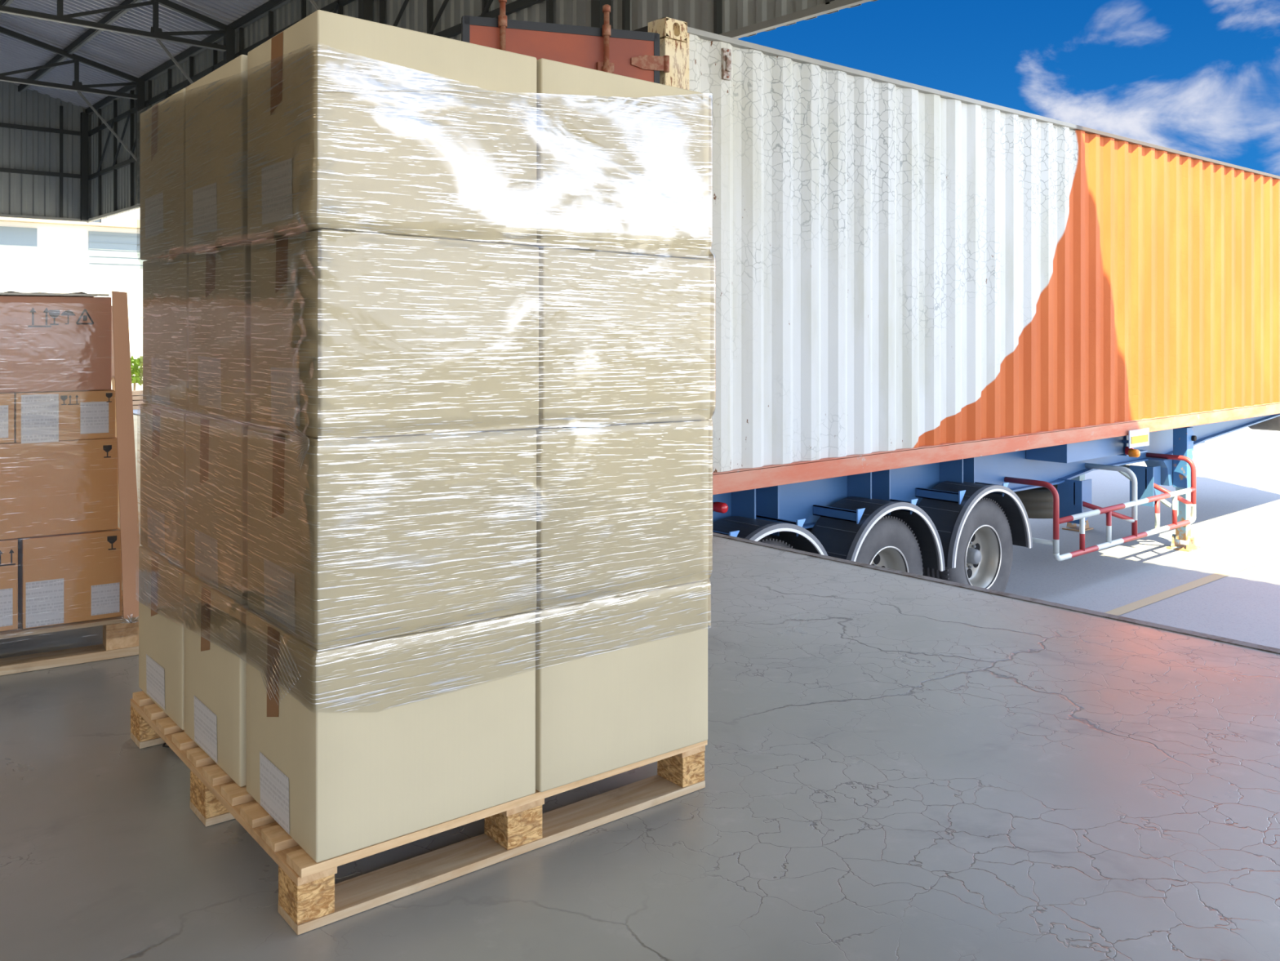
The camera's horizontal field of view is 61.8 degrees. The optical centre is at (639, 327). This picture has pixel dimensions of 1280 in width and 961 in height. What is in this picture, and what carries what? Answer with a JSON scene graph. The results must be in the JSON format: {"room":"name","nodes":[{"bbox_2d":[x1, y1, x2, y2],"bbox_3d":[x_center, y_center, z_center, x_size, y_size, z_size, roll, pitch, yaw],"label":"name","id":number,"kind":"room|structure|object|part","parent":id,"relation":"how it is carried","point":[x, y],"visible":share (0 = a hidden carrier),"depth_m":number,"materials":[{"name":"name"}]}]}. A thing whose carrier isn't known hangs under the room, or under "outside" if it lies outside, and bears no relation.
{"room":"warehouse loading dock","nodes":[
{"label":"warehouse loading dock","id":0,"kind":"room"},
{"bbox_2d":[0,80,101,222],"bbox_3d":[-23.499,-5.780,21.325,23.492,5.880,0.039,0,0,-41],"label":"wall","id":1,"kind":"structure","parent":0,"point":[24,194],"depth_m":27.99,"materials":[{"name":"metal"}]},
{"bbox_2d":[0,122,80,135],"bbox_3d":[-23.603,-5.190,21.146,23.100,0.100,0.070,0,0,-41],"label":"wall rail","id":2,"kind":"object","parent":1,"relation":"attached to","point":[2,124],"visible":1,"depth_m":27.95,"materials":[{"name":"grey metal"}]},
{"bbox_2d":[0,167,80,177],"bbox_3d":[-23.603,-4.040,21.146,23.100,0.100,0.070,0,0,-41],"label":"wall rail","id":3,"kind":"object","parent":1,"relation":"attached to","point":[2,169],"visible":1,"depth_m":27.93,"materials":[{"name":"grey metal"}]},
{"bbox_2d":[0,213,86,222],"bbox_3d":[-23.603,-2.870,21.146,23.100,0.070,0.070,0,0,-41],"label":"wall rail","id":4,"kind":"object","parent":1,"relation":"attached to","point":[1,215],"visible":1,"depth_m":27.96,"materials":[{"name":"grey metal"}]},
{"bbox_2d":[59,105,62,217],"bbox_3d":[-23.527,-5.705,21.211,21.770,5.630,0.050,0,0,-41],"label":"framing","id":5,"kind":"object","parent":1,"relation":"attached to","point":[60,106],"visible":1,"depth_m":28.28,"materials":[{"name":"grey metal"}]},
{"bbox_2d":[80,111,88,221],"bbox_3d":[-14.859,-4.300,28.601,0.160,2.880,0.160,0,0,-41],"label":"wall post","id":6,"kind":"object","parent":1,"relation":"attached to","point":[83,116],"visible":1,"depth_m":28.54,"materials":[{"name":"grey metal"}]},
{"bbox_2d":[0,0,269,108],"bbox_3d":[-10.794,-7.272,6.345,23.751,2.974,40.112,0,0,-41],"label":"ceiling","id":7,"kind":"structure","parent":0,"point":[134,55],"depth_m":23.09,"materials":[{"name":"grey metal"}]},
{"bbox_2d":[0,26,142,160],"bbox_3d":[-18.171,-6.245,19.147,17.514,4.945,0.115,0,0,-41],"label":"roof truss","id":8,"kind":"object","parent":7,"relation":"attached to","point":[77,86],"visible":0.93,"depth_m":23.91,"materials":[{"name":"grey metal"}]},
{"bbox_2d":[0,0,13,15],"bbox_3d":[-4.330,-6.543,11.738,0.105,0.151,39.430,0,0,-41],"label":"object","id":9,"kind":"structure","parent":8,"relation":"on","point":[3,2],"depth_m":21.41,"materials":[{"name":"grey metal"}]},
{"bbox_3d":[-12.601,-5.410,23.972,0.250,0.200,0.016,0,0,-41],"label":"gusset plate","id":10,"kind":"part","parent":8,"relation":"part of","materials":[{"name":"grey metal"}]},
{"bbox_2d":[17,0,142,92],"bbox_3d":[-3.156,-6.164,12.751,0.105,0.151,39.430,0,0,-41],"label":"beam","id":11,"kind":"structure","parent":8,"relation":"attached to","point":[113,15],"depth_m":22.95,"materials":[{"name":"grey metal"}]},
{"bbox_2d":[85,0,291,115],"bbox_3d":[-1.953,-5.774,13.790,0.105,0.151,39.430,0,0,-41],"label":"beam","id":12,"kind":"structure","parent":8,"relation":"attached to","point":[263,10],"depth_m":22.23,"materials":[{"name":"grey metal"}]},
{"bbox_2d":[0,0,231,84],"bbox_3d":[-14.446,-6.245,14.833,17.514,4.945,0.115,0,0,-41],"label":"roof truss","id":13,"kind":"object","parent":7,"relation":"attached to","point":[156,33],"visible":0.82,"depth_m":19.59,"materials":[{"name":"grey metal"}]},
{"bbox_3d":[-8.876,-5.410,19.657,0.250,0.200,0.016,0,0,-41],"label":"gusset plate","id":14,"kind":"part","parent":13,"relation":"part of","materials":[{"name":"grey metal"}]},
{"bbox_2d":[309,0,319,10],"bbox_3d":[-10.722,-6.245,10.518,17.514,4.945,0.115,0,0,-41],"label":"roof truss","id":15,"kind":"object","parent":7,"relation":"attached to","point":[315,6],"visible":0.02,"depth_m":15.66,"materials":[{"name":"grey metal"}]},
{"bbox_2d":[135,79,145,204],"bbox_3d":[-11.605,-4.300,24.831,0.160,2.880,0.160,0,0,-41],"label":"wall post","id":16,"kind":"object","parent":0,"point":[140,86],"visible":0.71,"depth_m":24.75,"materials":[{"name":"grey metal"}]},
{"bbox_2d":[223,26,235,64],"bbox_3d":[-7.881,-4.300,20.516,0.160,2.880,0.160,0,0,-41],"label":"wall post","id":17,"kind":"object","parent":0,"point":[229,35],"visible":0.36,"depth_m":20.46,"materials":[{"name":"grey metal"}]},
{"bbox_2d":[358,0,373,21],"bbox_3d":[-4.156,-4.300,16.201,0.160,2.880,0.160,0,0,-41],"label":"wall post","id":18,"kind":"object","parent":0,"point":[365,6],"depth_m":16.15,"materials":[{"name":"grey metal"}]},
{"bbox_2d":[86,0,876,222],"bbox_3d":[-2.001,-4.355,13.961,0.039,3.030,39.752,0,0,-41],"label":"wall","id":19,"kind":"structure","parent":0,"point":[698,14],"depth_m":14.99,"materials":[{"name":"metal"}]},
{"bbox_2d":[88,0,354,135],"bbox_3d":[-1.923,-5.190,13.783,0.070,0.100,39.380,0,0,-41],"label":"wall rail","id":20,"kind":"object","parent":19,"relation":"attached to","point":[331,6],"visible":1,"depth_m":22.07,"materials":[{"name":"grey metal"}]},
{"bbox_2d":[88,0,544,179],"bbox_3d":[-1.923,-4.010,13.783,0.070,0.100,39.380,0,0,-41],"label":"wall rail","id":21,"kind":"object","parent":19,"relation":"attached to","point":[517,5],"visible":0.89,"depth_m":14.32,"materials":[{"name":"grey metal"}]},
{"bbox_2d":[97,0,834,215],"bbox_3d":[-4.807,-4.290,17.103,0.098,2.800,28.434,0,0,-41],"label":"framing","id":22,"kind":"object","parent":19,"relation":"attached to","point":[717,4],"visible":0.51,"depth_m":20.30,"materials":[{"name":"grey metal"}]},
{"bbox_2d":[87,0,872,222],"bbox_3d":[-1.923,-2.870,13.783,0.070,0.070,39.380,0,0,-41],"label":"wall rail","id":23,"kind":"object","parent":19,"relation":"attached to","point":[835,5],"visible":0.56,"depth_m":9.97,"materials":[{"name":"grey"}]},
{"bbox_2d":[591,0,611,28],"bbox_3d":[-0.432,-4.300,11.886,0.160,2.880,0.160,0,0,-41],"label":"wall post","id":24,"kind":"object","parent":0,"point":[597,14],"depth_m":11.82,"materials":[{"name":"grey metal"}]},
{"bbox_2d":[0,414,1279,960],"bbox_3d":[-13.371,1.235,0.202,28.020,0.250,45.780,0,0,-41],"label":"floor","id":25,"kind":"structure","parent":0,"point":[898,767],"depth_m":2.41,"materials":[{"name":"concrete"}]},
{"bbox_2d":[0,590,138,675],"bbox_3d":[-2.453,1.044,3.789,1.100,0.130,1.100,0,0,-33],"label":"wooden pallet","id":26,"kind":"object","parent":25,"relation":"on","point":[120,635],"visible":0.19,"depth_m":3.55,"materials":[{"name":"brown wood"}]},
{"bbox_2d":[0,537,17,631],"bbox_3d":[-2.586,0.831,3.702,0.702,0.291,1.042,0,0,-33],"label":"cardboard box","id":27,"kind":"object","parent":26,"relation":"on","point":[9,547],"visible":0.8,"depth_m":3.44,"materials":[{"name":"brown cardboard"}]},
{"bbox_2d":[0,436,118,539],"bbox_3d":[-2.463,0.528,3.782,0.995,0.308,1.042,0,0,-33],"label":"cardboard box","id":28,"kind":"object","parent":27,"relation":"on","point":[64,486],"visible":0.82,"depth_m":3.52,"materials":[{"name":"brown cardboard"}]},
{"bbox_2d":[0,392,14,443],"bbox_3d":[-2.591,0.292,3.700,0.692,0.160,1.041,0,0,-33],"label":"cardboard box","id":29,"kind":"object","parent":28,"relation":"on","point":[6,399],"visible":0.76,"depth_m":3.44,"materials":[{"name":"cardboard"}]},
{"bbox_2d":[0,295,111,392],"bbox_3d":[-2.471,0.054,3.776,0.975,0.312,1.042,0,0,-33],"label":"cardboard box","id":30,"kind":"object","parent":29,"relation":"on","point":[47,343],"visible":1,"depth_m":3.51,"materials":[{"name":"brown cardboard"}]},
{"bbox_2d":[0,290,109,297],"bbox_3d":[-2.472,-0.112,3.758,0.975,0.014,1.051,0,0,-33],"label":"sheet","id":31,"kind":"object","parent":30,"relation":"on","point":[6,293],"visible":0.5,"depth_m":3.52,"materials":[{"name":"beige paper"}]},
{"bbox_2d":[13,389,115,443],"bbox_3d":[-2.172,0.293,3.963,0.289,0.163,1.052,0,0,-33],"label":"cardboard box","id":32,"kind":"object","parent":28,"relation":"on","point":[48,416],"visible":0.77,"depth_m":3.52,"materials":[{"name":"brown cardboard"}]},
{"bbox_2d":[17,527,121,628],"bbox_3d":[-2.156,0.831,3.974,0.290,0.291,1.052,0,0,-33],"label":"cardboard box","id":33,"kind":"object","parent":26,"relation":"on","point":[70,577],"visible":0.66,"depth_m":3.53,"materials":[{"name":"brown cardboard"}]},
{"bbox_2d":[111,306,122,590],"bbox_3d":[-2.445,0.480,3.782,1.108,1.120,1.121,0,0,-33],"label":"film","id":34,"kind":"object","parent":26,"relation":"on","point":[113,352],"visible":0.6,"depth_m":3.99,"materials":[{"name":"clear plastic"}]},
{"bbox_2d":[111,290,139,618],"bbox_3d":[-1.729,0.428,3.607,0.096,1.101,0.020,0,0,-33],"label":"protector","id":35,"kind":"object","parent":26,"relation":"on","point":[127,485],"visible":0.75,"depth_m":3.60,"materials":[{"name":"brown cardboard"}]},
{"bbox_2d":[130,690,707,934],"bbox_3d":[-0.607,1.048,2.731,1.005,0.123,1.213,0,0,-39],"label":"wooden pallet","id":36,"kind":"object","parent":25,"relation":"on","point":[309,899],"visible":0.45,"depth_m":2.25,"materials":[{"name":"brown wood"}]},
{"bbox_2d":[138,545,188,729],"bbox_3d":[-1.058,0.790,2.914,0.481,0.388,0.408,0,0,-39],"label":"cardboard box","id":37,"kind":"object","parent":36,"relation":"on","point":[161,637],"visible":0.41,"depth_m":2.74,"materials":[{"name":"cardboard"}]},
{"bbox_2d":[140,403,193,570],"bbox_3d":[-1.056,0.403,2.918,0.481,0.390,0.408,0,0,-39],"label":"cardboard box","id":38,"kind":"object","parent":37,"relation":"on","point":[166,453],"visible":0.31,"depth_m":2.74,"materials":[{"name":"cardboard"}]},
{"bbox_2d":[142,253,188,411],"bbox_3d":[-1.052,0.015,2.923,0.481,0.396,0.408,0,0,-39],"label":"cardboard box","id":39,"kind":"object","parent":38,"relation":"on","point":[172,319],"visible":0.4,"depth_m":2.75,"materials":[{"name":"cardboard"}]},
{"bbox_2d":[140,88,192,260],"bbox_3d":[-1.056,-0.380,2.915,0.482,0.412,0.408,0,0,-39],"label":"cardboard box","id":40,"kind":"object","parent":39,"relation":"on","point":[157,184],"visible":0.29,"depth_m":2.74,"materials":[{"name":"cardboard"}]},
{"bbox_2d":[135,44,715,712],"bbox_3d":[-0.598,0.077,2.740,1.011,1.334,1.271,0,0,-38],"label":"film","id":41,"kind":"object","parent":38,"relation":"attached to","point":[711,256],"visible":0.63,"depth_m":2.24,"materials":[{"name":"clear plastic"}]},
{"bbox_2d":[184,573,249,786],"bbox_3d":[-0.796,0.790,2.590,0.481,0.388,0.408,0,0,-39],"label":"cardboard box","id":42,"kind":"object","parent":36,"relation":"on","point":[215,677],"visible":0.36,"depth_m":2.40,"materials":[{"name":"cardboard"}]},
{"bbox_2d":[185,413,255,604],"bbox_3d":[-0.794,0.403,2.594,0.481,0.391,0.408,0,0,-39],"label":"cardboard box","id":43,"kind":"object","parent":42,"relation":"on","point":[209,571],"visible":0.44,"depth_m":2.41,"materials":[{"name":"cardboard"}]},
{"bbox_2d":[188,242,250,423],"bbox_3d":[-0.790,0.015,2.600,0.481,0.397,0.408,0,0,-39],"label":"cardboard box","id":44,"kind":"object","parent":43,"relation":"on","point":[222,322],"visible":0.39,"depth_m":2.42,"materials":[{"name":"cardboard"}]},
{"bbox_2d":[185,54,256,252],"bbox_3d":[-0.794,-0.380,2.592,0.481,0.411,0.408,0,0,-39],"label":"cardboard box","id":45,"kind":"object","parent":44,"relation":"on","point":[236,68],"visible":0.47,"depth_m":2.41,"materials":[{"name":"cardboard"}]},
{"bbox_2d":[246,608,535,862],"bbox_3d":[-0.528,0.790,2.261,0.481,0.388,0.396,0,0,-38],"label":"cardboard box","id":46,"kind":"object","parent":36,"relation":"on","point":[338,783],"visible":0.84,"depth_m":2.09,"materials":[{"name":"cardboard"}]},
{"bbox_2d":[248,425,536,649],"bbox_3d":[-0.526,0.403,2.265,0.481,0.391,0.396,0,0,-38],"label":"cardboard box","id":47,"kind":"object","parent":46,"relation":"on","point":[309,584],"visible":0.84,"depth_m":2.10,"materials":[{"name":"cardboard"}]},
{"bbox_2d":[250,228,538,439],"bbox_3d":[-0.522,0.015,2.271,0.481,0.397,0.396,0,0,-38],"label":"cardboard box","id":48,"kind":"object","parent":47,"relation":"on","point":[345,284],"visible":0.97,"depth_m":2.10,"materials":[{"name":"cardboard"}]},
{"bbox_2d":[247,9,536,245],"bbox_3d":[-0.526,-0.380,2.263,0.481,0.412,0.396,0,0,-38],"label":"cardboard box","id":49,"kind":"object","parent":48,"relation":"on","point":[507,76],"visible":0.82,"depth_m":2.09,"materials":[{"name":"cardboard"}]},
{"bbox_2d":[532,579,707,791],"bbox_3d":[-0.143,0.792,2.557,0.476,0.384,0.396,0,0,-38],"label":"cardboard box","id":50,"kind":"object","parent":36,"relation":"on","point":[646,698],"visible":0.43,"depth_m":2.38,"materials":[{"name":"beige cardboard"}]},
{"bbox_2d":[533,419,708,609],"bbox_3d":[-0.141,0.409,2.561,0.476,0.386,0.396,0,0,-38],"label":"cardboard box","id":51,"kind":"object","parent":50,"relation":"on","point":[677,524],"visible":0.54,"depth_m":2.39,"materials":[{"name":"beige cardboard"}]},
{"bbox_2d":[538,246,710,427],"bbox_3d":[-0.137,0.025,2.567,0.476,0.392,0.396,0,0,-38],"label":"cardboard box","id":52,"kind":"object","parent":51,"relation":"on","point":[628,317],"visible":0.66,"depth_m":2.40,"materials":[{"name":"beige cardboard"}]},
{"bbox_2d":[532,57,708,259],"bbox_3d":[-0.141,-0.367,2.558,0.476,0.408,0.396,0,0,-38],"label":"cardboard box","id":53,"kind":"object","parent":52,"relation":"on","point":[554,77],"visible":0.52,"depth_m":2.38,"materials":[{"name":"beige cardboard"}]},
{"bbox_2d":[133,413,1279,653],"bbox_3d":[-0.787,1.168,7.102,0.050,0.124,51.780,0,0,-41],"label":"strip","id":54,"kind":"object","parent":25,"relation":"attached to","point":[1206,636],"depth_m":4.36,"materials":[{"name":"grey concrete"}]},
{"label":"outside","id":55,"kind":"structure","parent":0,"visible":0},
{"bbox_2d":[133,399,1279,648],"bbox_3d":[12.391,2.520,23.905,170.000,0.200,160.000,0,0,-41],"label":"ground","id":56,"kind":"structure","parent":55,"point":[1237,522],"depth_m":11.30,"materials":[{"name":"concrete"}]},
{"bbox_2d":[0,208,145,390],"bbox_3d":[-14.101,-2.735,46.944,40.000,10.310,6.500,0,0,-41],"label":"building","id":57,"kind":"structure","parent":56,"relation":"on","point":[37,255],"depth_m":38.19,"materials":[{"name":"white paint"}]},
{"bbox_2d":[0,226,37,271],"bbox_3d":[-21.958,-2.710,36.496,2.450,1.500,0.050,0,0,-41],"label":"window","id":58,"kind":"structure","parent":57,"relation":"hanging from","point":[18,244],"depth_m":36.91,"materials":[{"name":"grey"}]},
{"bbox_2d":[88,231,145,267],"bbox_3d":[-18.110,-2.835,39.804,4.400,1.250,0.070,0,0,-41],"label":"window","id":59,"kind":"structure","parent":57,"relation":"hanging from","point":[106,249],"depth_m":38.91,"materials":[{"name":"grey glass"}]},
{"bbox_2d":[130,355,142,390],"bbox_3d":[-15.640,1.637,33.000,1.187,1.567,1.167,0,0,-41],"label":"shrub","id":60,"kind":"object","parent":56,"relation":"on","point":[138,371],"visible":0.43,"depth_m":32.82,"materials":[{"name":"green plant"}]},
{"bbox_3d":[-15.612,1.995,33.024,0.100,0.852,0.080,0,0,-41],"label":"stem","id":61,"kind":"part","parent":60,"relation":"part of","materials":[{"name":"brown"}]},
{"bbox_2d":[132,390,145,409],"bbox_3d":[-14.805,2.155,31.997,1.400,0.530,0.590,0,0,-41],"label":"stack","id":62,"kind":"object","parent":56,"relation":"on","point":[136,394],"visible":0.05,"depth_m":31.64,"materials":[{"name":"brown"}]},
{"bbox_2d":[712,413,1279,591],"bbox_3d":[4.283,1.707,11.450,12.792,1.424,2.545,0,0,-41],"label":"trailer","id":63,"kind":"object","parent":56,"relation":"on","point":[961,521],"visible":0.44,"depth_m":9.03,"materials":[{"name":"blue paint"}]},
{"bbox_2d":[712,502,728,513],"bbox_3d":[0.526,1.185,7.043,0.068,0.068,0.105,0,0,-41],"label":"marker lamp","id":64,"kind":"object","parent":63,"relation":"attached to","point":[720,507],"depth_m":7.01,"materials":[{"name":"red plastic"}]},
{"bbox_3d":[0.722,1.268,7.469,0.014,0.403,0.224,0,0,-41],"label":"stiffener plate","id":65,"kind":"part","parent":63,"relation":"part of","materials":[{"name":"blue paint"}]},
{"bbox_3d":[0.904,1.268,7.626,0.014,0.403,0.224,0,0,-41],"label":"stiffener plate","id":66,"kind":"part","parent":63,"relation":"part of","materials":[{"name":"blue paint"}]},
{"bbox_3d":[0.913,1.618,7.099,1.169,0.565,0.015,0,0,-41],"label":"white trim","id":67,"kind":"part","parent":63,"relation":"part of","materials":[{"name":"white metal"}]},
{"bbox_3d":[1.706,1.268,8.318,0.014,0.403,0.224,0,0,-41],"label":"stiffener plate","id":68,"kind":"part","parent":63,"relation":"part of","materials":[{"name":"blue paint"}]},
{"bbox_2d":[461,0,1279,494],"bbox_3d":[3.104,-0.413,11.287,13.534,2.924,3.640,0,0,-41],"label":"shipping container","id":69,"kind":"object","parent":63,"relation":"on","point":[908,274],"visible":0.48,"depth_m":8.30,"materials":[{"name":"metal"}]},
{"bbox_3d":[-0.443,-0.425,6.189,1.110,2.640,0.055,0,0,-18],"label":"door","id":70,"kind":"part","parent":69,"relation":"part of","materials":[{"name":"red paint"}]},
{"bbox_3d":[0.179,-0.440,6.535,0.212,2.734,0.160,0,0,-41],"label":"corner post","id":71,"kind":"part","parent":69,"relation":"part of","materials":[{"name":"beige metal"}]},
{"bbox_2d":[721,47,731,80],"bbox_3d":[0.549,-1.663,6.749,0.068,0.195,0.040,0,0,-41],"label":"vent","id":72,"kind":"object","parent":69,"relation":"attached to","point":[726,51],"depth_m":6.73,"materials":[{"name":"plastic"}]},
{"bbox_3d":[4.741,-1.821,10.416,11.890,0.036,0.066,0,0,-41],"label":"rail","id":73,"kind":"part","parent":69,"relation":"part of","materials":[{"name":"metal"}]},
{"bbox_3d":[4.742,-0.446,10.415,11.790,2.722,0.036,0,0,-41],"label":"panel","id":74,"kind":"part","parent":69,"relation":"part of","materials":[{"name":"paint"}]},
{"bbox_3d":[4.741,0.978,10.416,11.890,0.134,0.075,0,0,-41],"label":"rail","id":75,"kind":"part","parent":69,"relation":"part of","materials":[{"name":"metal"}]},
{"bbox_3d":[1.888,1.268,8.475,0.014,0.403,0.224,0,0,-41],"label":"stiffener plate","id":76,"kind":"part","parent":63,"relation":"part of","materials":[{"name":"blue paint"}]},
{"bbox_3d":[1.916,1.618,7.965,1.169,0.565,0.015,0,0,-41],"label":"white trim","id":77,"kind":"part","parent":63,"relation":"part of","materials":[{"name":"white metal"}]},
{"bbox_3d":[2.660,1.268,9.142,0.014,0.403,0.224,0,0,-41],"label":"stiffener plate","id":78,"kind":"part","parent":63,"relation":"part of","materials":[{"name":"blue paint"}]},
{"bbox_3d":[2.796,1.268,9.259,0.014,0.403,0.224,0,0,-41],"label":"stiffener plate","id":79,"kind":"part","parent":63,"relation":"part of","materials":[{"name":"blue paint"}]},
{"bbox_3d":[2.919,1.618,8.831,1.169,0.565,0.015,0,0,-41],"label":"white trim","id":80,"kind":"part","parent":63,"relation":"part of","materials":[{"name":"white metal"}]},
{"bbox_3d":[4.823,2.051,10.504,2.980,0.091,0.052,0,0,-41],"label":"rail","id":81,"kind":"part","parent":63,"relation":"part of","materials":[{"name":"metal"}]},
{"bbox_3d":[4.799,1.125,10.533,0.030,0.030,0.225,0,0,-41],"label":"plate arm","id":82,"kind":"part","parent":63,"relation":"part of","materials":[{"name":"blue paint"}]},
{"bbox_3d":[4.823,1.735,10.504,2.910,0.052,0.052,0,0,-41],"label":"rail","id":83,"kind":"part","parent":63,"relation":"part of","materials":[{"name":"white metal"}]},
{"bbox_2d":[1124,446,1133,454],"bbox_3d":[4.822,1.215,10.529,0.084,0.084,0.060,0,0,-41],"label":"marker lamp","id":84,"kind":"object","parent":63,"relation":"attached to","point":[1126,448],"depth_m":10.52,"materials":[{"name":"red plastic"}]},
{"bbox_3d":[4.878,1.165,10.915,0.550,0.220,0.430,0,0,-41],"label":"outrigger plate","id":85,"kind":"part","parent":63,"relation":"part of","materials":[{"name":"blue paint"}]},
{"bbox_2d":[1128,448,1140,457],"bbox_3d":[4.817,1.225,10.413,0.080,0.080,0.090,0,0,-41],"label":"marker lamp","id":86,"kind":"object","parent":63,"relation":"attached to","point":[1131,452],"depth_m":10.39,"materials":[{"name":"orange plastic"}]},
{"bbox_3d":[4.872,1.080,10.441,0.420,0.170,0.010,0,0,-41],"label":"reflector plate","id":87,"kind":"part","parent":63,"relation":"part of","materials":[{"name":"white metal"}]},
{"bbox_3d":[5.951,1.420,11.715,0.170,0.660,0.150,0,0,-41],"label":"landing leg","id":88,"kind":"part","parent":63,"relation":"part of","materials":[{"name":"paint"}]},
{"bbox_2d":[1103,550,1279,615],"bbox_3d":[21.786,2.416,24.017,55.630,0.001,0.790,0,0,-41],"label":"painted line","id":89,"kind":"structure","parent":56,"relation":"on","point":[1144,602],"depth_m":10.00,"materials":[{"name":"beige paint"}]}
]}

